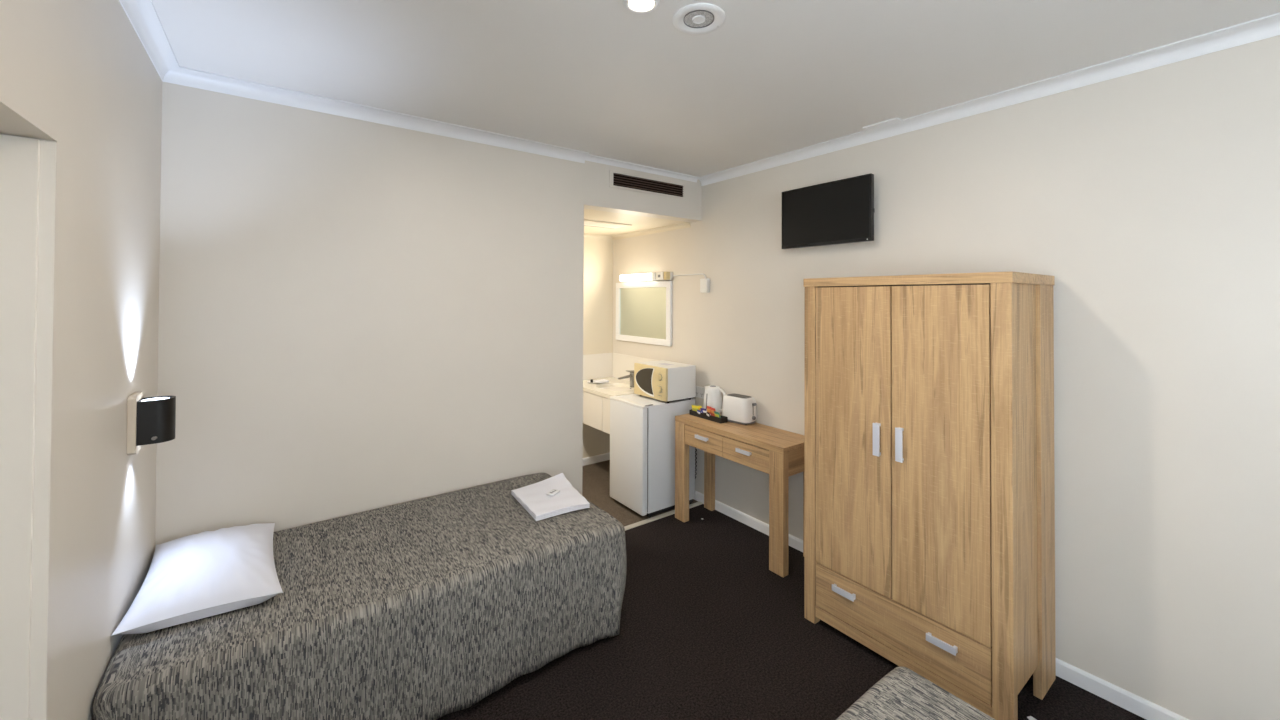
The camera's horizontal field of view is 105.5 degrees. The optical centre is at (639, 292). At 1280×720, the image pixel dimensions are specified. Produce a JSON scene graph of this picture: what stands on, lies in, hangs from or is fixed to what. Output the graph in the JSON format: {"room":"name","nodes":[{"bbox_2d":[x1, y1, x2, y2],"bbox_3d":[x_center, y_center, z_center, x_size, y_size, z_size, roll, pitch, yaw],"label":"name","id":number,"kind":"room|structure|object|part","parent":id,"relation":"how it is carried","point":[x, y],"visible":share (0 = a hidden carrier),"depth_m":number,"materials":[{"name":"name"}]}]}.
{"room":"hotel room","nodes":[
{"label":"hotel room","id":0,"kind":"room"},
{"bbox_2d":[0,0,161,719],"bbox_3d":[-0.722,0.334,0.166,0.140,2.630,4.912,1,-1,-37],"label":"wall","id":1,"kind":"structure","parent":0,"point":[76,75],"depth_m":1.34,"materials":[{"name":"paint"}]},
{"bbox_2d":[0,135,56,719],"bbox_3d":[-1.125,0.654,0.701,0.140,1.998,0.875,1,-1,-37],"label":"trim","id":2,"kind":"structure","parent":1,"relation":"attached to","point":[27,165],"depth_m":1.07,"materials":[{"name":"beige paint"}]},
{"bbox_2d":[126,392,175,454],"bbox_3d":[-1.724,0.454,1.724,0.114,0.202,0.110,1,-1,-37],"label":"wall lamp","id":3,"kind":"object","parent":1,"relation":"attached to","point":[150,420],"visible":1,"depth_m":1.69,"materials":[{"name":"metal"}]},
{"bbox_3d":[-1.761,0.453,1.696,0.022,0.202,0.110,1,-1,-37],"label":"mounting plate","id":4,"kind":"part","parent":3,"relation":"part of","materials":[{"name":"paint"}]},
{"bbox_2d":[150,435,157,440],"bbox_3d":[-1.687,0.504,1.688,0.020,0.020,0.009,1,-1,-37],"label":"switch","id":5,"kind":"object","parent":3,"relation":"attached to","point":[152,437],"depth_m":1.69,"materials":[{"name":"silver metal"}]},
{"bbox_2d":[119,0,588,162],"bbox_3d":[0.172,-0.940,0.841,2.074,0.060,4.632,1,-1,-37],"label":"trim","id":6,"kind":"structure","parent":1,"relation":"attached to","point":[142,15],"depth_m":2.33,"materials":[{"name":"paint"}]},
{"bbox_2d":[155,81,701,546],"bbox_3d":[-0.870,0.366,3.029,3.322,2.630,0.140,1,-1,-37],"label":"wall","id":7,"kind":"structure","parent":0,"point":[356,316],"depth_m":2.50,"materials":[{"name":"paint"}]},
{"bbox_2d":[584,222,690,239],"bbox_3d":[-0.739,-0.577,3.956,2.025,0.040,1.178,1,-1,-37],"label":"trim","id":8,"kind":"structure","parent":7,"relation":"attached to","point":[686,224],"depth_m":4.61,"materials":[{"name":"paint"}]},
{"bbox_2d":[585,154,699,181],"bbox_3d":[0.050,-0.920,3.622,1.048,0.036,0.036,1,-1,-37],"label":"trim","id":9,"kind":"structure","parent":7,"relation":"attached to","point":[593,158],"depth_m":3.59,"materials":[{"name":"paint"}]},
{"bbox_2d":[609,170,685,199],"bbox_3d":[0.077,-0.807,3.655,0.726,0.124,0.014,1,-1,-37],"label":"air vent","id":10,"kind":"object","parent":7,"relation":"in","point":[617,179],"visible":1,"depth_m":3.63,"materials":[{"name":"metal"}]},
{"bbox_2d":[624,501,702,530],"bbox_3d":[-0.060,1.692,3.520,1.410,0.016,0.048,1,-1,-37],"label":"trim","id":11,"kind":"structure","parent":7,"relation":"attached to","point":[660,516],"depth_m":3.64,"materials":[{"name":"silver metal"}]},
{"bbox_2d":[583,238,612,457],"bbox_3d":[-1.193,0.551,4.430,2.164,2.290,0.140,1,-1,-37],"label":"wall","id":12,"kind":"structure","parent":0,"point":[598,253],"depth_m":4.91,"materials":[{"name":"paint"}]},
{"bbox_2d":[583,452,609,465],"bbox_3d":[-1.102,1.661,4.393,2.010,0.070,0.014,1,-1,-37],"label":"baseboard","id":13,"kind":"structure","parent":12,"relation":"attached to","point":[602,457],"depth_m":4.88,"materials":[{"name":"paint"}]},
{"bbox_2d":[583,353,611,379],"bbox_3d":[-0.856,0.734,4.588,1.418,0.248,0.006,1,-1,-37],"label":"backsplash","id":14,"kind":"structure","parent":12,"relation":"attached to","point":[595,366],"depth_m":4.90,"materials":[{"name":"tile"}]},
{"bbox_2d":[584,209,684,235],"bbox_3d":[-0.781,-0.657,4.013,2.304,0.120,1.318,1,-1,-37],"label":"ceiling","id":15,"kind":"structure","parent":0,"point":[638,223],"depth_m":4.08,"materials":[{"name":"paint"}]},
{"bbox_2d":[584,219,631,228],"bbox_3d":[-0.442,-0.589,4.101,0.735,0.010,0.260,1,-1,-37],"label":"ceiling light","id":16,"kind":"object","parent":15,"relation":"in","point":[592,223],"visible":0.48,"depth_m":4.15,"materials":[{"name":"paint"}]},
{"bbox_3d":[-0.442,-0.585,4.101,0.675,0.002,0.200,1,-1,-37],"label":"panel","id":17,"kind":"part","parent":16,"relation":"part of","materials":[{"name":"plastic"}]},
{"bbox_2d":[151,0,1279,176],"bbox_3d":[0.616,-1.024,1.173,3.462,0.120,4.912,1,-1,-37],"label":"ceiling","id":18,"kind":"structure","parent":0,"point":[603,78],"depth_m":1.96,"materials":[{"name":"paint"}]},
{"bbox_2d":[623,0,659,13],"bbox_3d":[0.004,-0.958,1.607,0.120,0.008,0.120,1,-1,-37],"label":"recessed light","id":19,"kind":"object","parent":18,"relation":"in","point":[636,6],"visible":1,"depth_m":1.62,"materials":[{"name":"paint"}]},
{"bbox_2d":[672,3,724,33],"bbox_3d":[0.206,-0.954,1.702,0.184,0.010,0.184,1,-1,-37],"label":"ceiling vent","id":20,"kind":"object","parent":18,"relation":"in","point":[696,18],"visible":1,"depth_m":1.69,"materials":[{"name":"paint"}]},
{"bbox_2d":[863,117,902,130],"bbox_3d":[1.346,-0.938,2.703,0.063,0.010,0.193,1,-1,-37],"label":"cover plate","id":21,"kind":"object","parent":18,"relation":"attached to","point":[896,119],"visible":1,"depth_m":2.69,"materials":[{"name":"paint"}]},
{"bbox_2d":[436,460,1145,719],"bbox_3d":[0.027,1.728,1.532,3.922,0.120,6.230,1,-1,-37],"label":"floor","id":22,"kind":"structure","parent":0,"point":[708,631],"depth_m":2.25,"materials":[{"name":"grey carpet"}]},
{"bbox_2d":[93,473,626,719],"bbox_3d":[-1.041,1.391,2.217,1.810,0.560,0.925,1,-1,-37],"label":"bed","id":23,"kind":"object","parent":22,"relation":"on","point":[426,608],"visible":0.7,"depth_m":1.89,"materials":[{"name":"black fabric"}]},
{"bbox_2d":[111,523,282,635],"bbox_3d":[-1.653,1.043,1.887,0.430,0.119,0.718,1,-1,-37],"label":"pillow","id":24,"kind":"object","parent":23,"relation":"on","point":[204,574],"visible":1,"depth_m":1.73,"materials":[{"name":"white fabric"}]},
{"bbox_2d":[511,473,589,520],"bbox_3d":[-0.481,1.096,2.634,0.358,0.058,0.411,1,-1,-37],"label":"folded towel","id":25,"kind":"object","parent":23,"relation":"on","point":[533,497],"visible":0.95,"depth_m":2.58,"materials":[{"name":"white fabric"}]},
{"bbox_2d":[546,489,559,495],"bbox_3d":[-0.470,1.080,2.632,0.044,0.009,0.070,0,-1,25],"label":"packet","id":26,"kind":"object","parent":25,"relation":"on","point":[554,491],"visible":1,"depth_m":2.62,"materials":[{"name":"white"}]},
{"bbox_2d":[610,394,696,517],"bbox_3d":[0.111,1.274,3.965,0.564,0.852,0.455,1,-1,-37],"label":"fridge","id":27,"kind":"object","parent":22,"relation":"on","point":[642,428],"visible":0.91,"depth_m":3.75,"materials":[{"name":"metal"}]},
{"bbox_3d":[-0.096,1.264,3.811,0.048,0.799,0.453,1,-1,-37],"label":"door","id":28,"kind":"part","parent":27,"relation":"part of","materials":[{"name":"metal"}]},
{"bbox_3d":[-0.091,0.857,3.818,0.057,0.018,0.455,1,-1,-37],"label":"trim","id":29,"kind":"part","parent":27,"relation":"part of","materials":[{"name":"white plastic"}]},
{"bbox_2d":[634,360,695,402],"bbox_3d":[0.191,0.719,3.973,0.337,0.273,0.413,1,-1,-37],"label":"microwave","id":30,"kind":"object","parent":27,"relation":"on","point":[666,381],"visible":1,"depth_m":3.84,"materials":[{"name":"white plastic"}]},
{"bbox_3d":[0.083,0.709,3.893,0.025,0.255,0.413,1,-1,-37],"label":"panel","id":31,"kind":"part","parent":30,"relation":"part of","materials":[{"name":"beige plastic"}]},
{"bbox_2d":[675,413,803,577],"bbox_3d":[0.686,1.310,3.373,0.363,0.764,0.983,1,-1,-37],"label":"console desk","id":32,"kind":"object","parent":22,"relation":"on","point":[778,453],"visible":0.84,"depth_m":3.15,"materials":[{"name":"brown wood"}]},
{"bbox_3d":[0.315,1.331,3.644,0.051,0.726,0.104,1,-1,-37],"label":"leg","id":33,"kind":"part","parent":32,"relation":"part of","materials":[{"name":"brown wood"}]},
{"bbox_3d":[0.434,1.022,3.432,0.024,0.025,0.116,1,-1,-37],"label":"handle","id":34,"kind":"part","parent":32,"relation":"part of","materials":[{"name":"silver metal"}]},
{"bbox_3d":[0.451,1.042,3.444,0.018,0.141,0.376,1,-1,-37],"label":"drawer","id":35,"kind":"part","parent":32,"relation":"part of","materials":[{"name":"brown wood"}]},
{"bbox_2d":[689,409,727,422],"bbox_3d":[0.503,0.911,3.605,0.068,0.038,0.330,1,-1,-37],"label":"serving tray","id":36,"kind":"object","parent":32,"relation":"on","point":[723,419],"visible":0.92,"depth_m":3.54,"materials":[{"name":"black plastic"}]},
{"bbox_2d":[692,405,698,410],"bbox_3d":[0.423,0.890,3.690,0.069,0.071,0.024,0,-1,45],"label":"sachet","id":37,"kind":"object","parent":36,"relation":"in","point":[694,408],"visible":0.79,"depth_m":3.68,"materials":[{"name":"yellow paper"}]},
{"bbox_2d":[707,406,711,415],"bbox_3d":[0.516,0.885,3.623,0.019,0.080,0.044,1,-1,-42],"label":"sachet","id":38,"kind":"object","parent":36,"relation":"in","point":[709,409],"visible":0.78,"depth_m":3.61,"materials":[{"name":"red paper"}]},
{"bbox_2d":[714,411,720,417],"bbox_3d":[0.561,0.889,3.503,0.028,0.069,0.065,1,-1,-28],"label":"sachet","id":39,"kind":"object","parent":36,"relation":"in","point":[717,414],"visible":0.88,"depth_m":3.49,"materials":[{"name":"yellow paper"}]},
{"bbox_3d":[0.548,1.334,3.829,0.037,0.726,0.085,1,-1,-37],"label":"leg","id":40,"kind":"part","parent":32,"relation":"part of","materials":[{"name":"brown wood"}]},
{"bbox_2d":[703,385,725,414],"bbox_3d":[0.573,0.824,3.740,0.180,0.214,0.156,0,-1,9],"label":"kettle","id":41,"kind":"object","parent":32,"relation":"on","point":[712,394],"visible":0.77,"depth_m":3.69,"materials":[{"name":"white plastic"}]},
{"bbox_3d":[0.562,0.724,3.743,0.116,0.012,0.116,1,-1,-37],"label":"lid","id":42,"kind":"part","parent":41,"relation":"part of","materials":[{"name":"white plastic"}]},
{"bbox_2d":[722,393,756,424],"bbox_3d":[0.724,0.837,3.511,0.152,0.186,0.260,1,-1,-42],"label":"toaster","id":43,"kind":"object","parent":32,"relation":"on","point":[740,409],"visible":0.9,"depth_m":3.44,"materials":[{"name":"grey plastic"}]},
{"bbox_3d":[0.718,0.745,3.519,0.100,0.002,0.176,1,-1,-42],"label":"plate","id":44,"kind":"part","parent":43,"relation":"part of","materials":[{"name":"grey plastic"}]},
{"bbox_3d":[0.664,1.019,3.123,0.024,0.025,0.116,1,-1,-37],"label":"handle","id":45,"kind":"part","parent":32,"relation":"part of","materials":[{"name":"silver metal"}]},
{"bbox_3d":[0.681,1.040,3.135,0.018,0.141,0.388,1,-1,-37],"label":"drawer","id":46,"kind":"part","parent":32,"relation":"part of","materials":[{"name":"brown wood"}]},
{"bbox_3d":[0.839,1.325,2.940,0.051,0.726,0.104,1,-1,-37],"label":"leg","id":47,"kind":"part","parent":32,"relation":"part of","materials":[{"name":"brown wood"}]},
{"bbox_3d":[0.976,1.036,3.004,0.239,0.147,0.018,1,-1,-37],"label":"rail","id":48,"kind":"part","parent":32,"relation":"part of","materials":[{"name":"brown wood"}]},
{"bbox_3d":[1.086,1.327,3.106,0.037,0.726,0.075,1,-1,-37],"label":"leg","id":49,"kind":"part","parent":32,"relation":"part of","materials":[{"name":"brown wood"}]},
{"bbox_2d":[836,666,994,719],"bbox_3d":[0.310,1.381,0.552,1.959,0.554,0.942,1,-1,-37],"label":"bed","id":50,"kind":"object","parent":22,"relation":"on","point":[901,694],"visible":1,"depth_m":1.33,"materials":[{"name":"black fabric"}]},
{"bbox_2d":[804,271,1055,719],"bbox_3d":[1.327,0.804,2.322,0.552,1.757,0.901,1,-1,-37],"label":"wardrobe","id":51,"kind":"object","parent":22,"relation":"on","point":[929,485],"visible":1,"depth_m":2.05,"materials":[{"name":"brown wood"}]},
{"bbox_3d":[0.891,0.825,2.517,0.045,1.715,0.062,1,-1,-37],"label":"post","id":52,"kind":"part","parent":51,"relation":"part of","materials":[{"name":"brown wood"}]},
{"bbox_3d":[0.979,1.438,2.338,0.024,0.030,0.112,1,-1,-37],"label":"handle","id":53,"kind":"part","parent":51,"relation":"part of","materials":[{"name":"silver metal"}]},
{"bbox_3d":[1.017,0.669,2.334,0.018,1.396,0.376,1,-1,-37],"label":"door","id":54,"kind":"part","parent":51,"relation":"part of","materials":[{"name":"brown wood"}]},
{"bbox_3d":[1.080,0.667,2.215,0.024,0.147,0.030,1,-1,-37],"label":"handle","id":55,"kind":"part","parent":51,"relation":"part of","materials":[{"name":"silver metal"}]},
{"bbox_3d":[1.140,0.666,2.134,0.024,0.147,0.030,1,-1,-37],"label":"handle","id":56,"kind":"part","parent":51,"relation":"part of","materials":[{"name":"silver metal"}]},
{"bbox_3d":[1.127,1.478,2.173,0.018,0.212,0.756,1,-1,-37],"label":"drawer","id":57,"kind":"part","parent":51,"relation":"part of","materials":[{"name":"brown wood"}]},
{"bbox_3d":[1.337,-0.053,2.337,0.536,0.042,0.901,1,-1,-37],"label":"panel","id":58,"kind":"part","parent":51,"relation":"part of","materials":[{"name":"brown wood"}]},
{"bbox_3d":[1.235,1.435,1.993,0.024,0.030,0.112,1,-1,-37],"label":"handle","id":59,"kind":"part","parent":51,"relation":"part of","materials":[{"name":"silver metal"}]},
{"bbox_3d":[1.244,0.666,2.029,0.018,1.396,0.373,1,-1,-37],"label":"door","id":60,"kind":"part","parent":51,"relation":"part of","materials":[{"name":"brown wood"}]},
{"bbox_3d":[1.386,0.820,1.852,0.045,1.715,0.068,1,-1,-37],"label":"post","id":61,"kind":"part","parent":51,"relation":"part of","materials":[{"name":"brown wood"}]},
{"bbox_3d":[1.530,0.756,1.946,0.297,1.585,0.018,1,-1,-37],"label":"panel","id":62,"kind":"part","parent":51,"relation":"part of","materials":[{"name":"brown wood"}]},
{"bbox_3d":[1.730,0.824,2.084,0.190,1.715,0.030,1,-1,-37],"label":"post","id":63,"kind":"part","parent":51,"relation":"part of","materials":[{"name":"brown wood"}]},
{"bbox_2d":[613,35,1279,719],"bbox_3d":[1.549,0.372,2.677,0.140,2.630,6.230,1,-1,-37],"label":"wall","id":64,"kind":"structure","parent":0,"point":[1150,198],"depth_m":1.99,"materials":[{"name":"paint"}]},
{"bbox_2d":[583,377,634,433],"bbox_3d":[-0.251,1.024,4.515,0.540,0.330,0.828,1,-1,-37],"label":"vanity unit","id":65,"kind":"object","parent":64,"relation":"attached to","point":[596,397],"visible":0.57,"depth_m":4.30,"materials":[{"name":"laminate"}]},
{"bbox_3d":[-0.606,1.043,4.564,0.018,0.290,0.323,1,-1,-37],"label":"door","id":66,"kind":"part","parent":65,"relation":"part of","materials":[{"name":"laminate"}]},
{"bbox_3d":[-0.412,1.041,4.304,0.018,0.290,0.315,1,-1,-37],"label":"door","id":67,"kind":"part","parent":65,"relation":"part of","materials":[{"name":"laminate"}]},
{"bbox_2d":[593,379,608,382],"bbox_3d":[-0.368,0.838,4.618,0.120,0.016,0.100,1,-1,-37],"label":"cloth","id":68,"kind":"object","parent":65,"relation":"on","point":[600,380],"visible":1,"depth_m":4.60,"materials":[{"name":"white fabric"}]},
{"bbox_3d":[-0.262,1.039,4.103,0.018,0.290,0.178,1,-1,-37],"label":"door","id":69,"kind":"part","parent":65,"relation":"part of","materials":[{"name":"laminate"}]},
{"bbox_2d":[583,377,634,398],"bbox_3d":[-0.251,0.918,4.516,0.540,0.118,0.828,1,-1,-37],"label":"bathroom sink","id":70,"kind":"object","parent":65,"relation":"in","point":[615,387],"depth_m":4.43,"materials":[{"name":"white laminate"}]},
{"bbox_2d":[618,370,633,387],"bbox_3d":[-0.117,0.780,4.393,0.182,0.156,0.054,1,-1,-37],"label":"tap","id":71,"kind":"object","parent":65,"relation":"on","point":[631,376],"visible":0.73,"depth_m":4.41,"materials":[{"name":"silver metal"}]},
{"bbox_2d":[612,353,658,380],"bbox_3d":[0.068,0.737,4.540,0.006,0.248,1.174,1,-1,-37],"label":"backsplash","id":72,"kind":"structure","parent":64,"relation":"attached to","point":[621,363],"depth_m":4.85,"materials":[{"name":"tile"}]},
{"bbox_2d":[616,281,671,345],"bbox_3d":[0.018,0.184,4.597,0.028,0.575,0.853,1,-1,-37],"label":"framed mirror","id":73,"kind":"object","parent":64,"relation":"attached to","point":[643,309],"visible":1,"depth_m":4.55,"materials":[{"name":"mirror"}]},
{"bbox_2d":[620,287,665,339],"bbox_3d":[0.021,0.184,4.599,0.006,0.469,0.747,1,-1,-37],"label":"mirror glass","id":74,"kind":"object","parent":73,"relation":"attached to","point":[642,309],"depth_m":4.58,"materials":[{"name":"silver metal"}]},
{"bbox_2d":[620,272,672,281],"bbox_3d":[0.040,-0.146,4.523,0.087,0.073,0.717,1,-1,-37],"label":"lamp","id":75,"kind":"object","parent":64,"relation":"attached to","point":[655,276],"visible":1,"depth_m":4.43,"materials":[{"name":"white plastic"}]},
{"bbox_2d":[620,273,651,281],"bbox_3d":[-0.029,-0.146,4.592,0.054,0.067,0.520,1,-1,-37],"label":"diffuser","id":76,"kind":"object","parent":75,"relation":"attached to","point":[644,276],"depth_m":4.57,"materials":[{"name":"white plastic"}]},
{"bbox_2d":[672,273,709,292],"bbox_3d":[0.411,-0.080,4.067,0.036,0.158,0.454,1,-1,-37],"label":"switch box","id":77,"kind":"object","parent":64,"relation":"attached to","point":[704,283],"visible":1,"depth_m":3.90,"materials":[{"name":"white plastic"}]},
{"bbox_2d":[696,386,704,398],"bbox_3d":[0.487,0.811,3.970,0.012,0.090,0.110,1,-1,-37],"label":"power outlet","id":78,"kind":"object","parent":64,"relation":"attached to","point":[700,391],"visible":0.8,"depth_m":3.96,"materials":[{"name":"white plastic"}]},
{"bbox_2d":[782,173,874,248],"bbox_3d":[1.161,-0.482,3.012,0.099,0.380,0.613,1,-1,-37],"label":"wall tv","id":79,"kind":"object","parent":64,"relation":"attached to","point":[841,211],"visible":1,"depth_m":2.95,"materials":[{"name":"black plastic"}]},
{"bbox_2d":[694,491,1188,719],"bbox_3d":[1.478,1.651,2.622,0.014,0.070,5.935,1,-1,-37],"label":"baseboard","id":80,"kind":"structure","parent":64,"relation":"attached to","point":[1148,710],"depth_m":2.04,"materials":[{"name":"paint"}]},
{"bbox_2d":[698,12,1279,185],"bbox_3d":[0.614,-0.935,1.174,3.182,0.058,4.638,1,-1,-37],"label":"trim","id":81,"kind":"structure","parent":64,"relation":"attached to","point":[1265,27],"depth_m":2.17,"materials":[{"name":"paint"}]}
]}

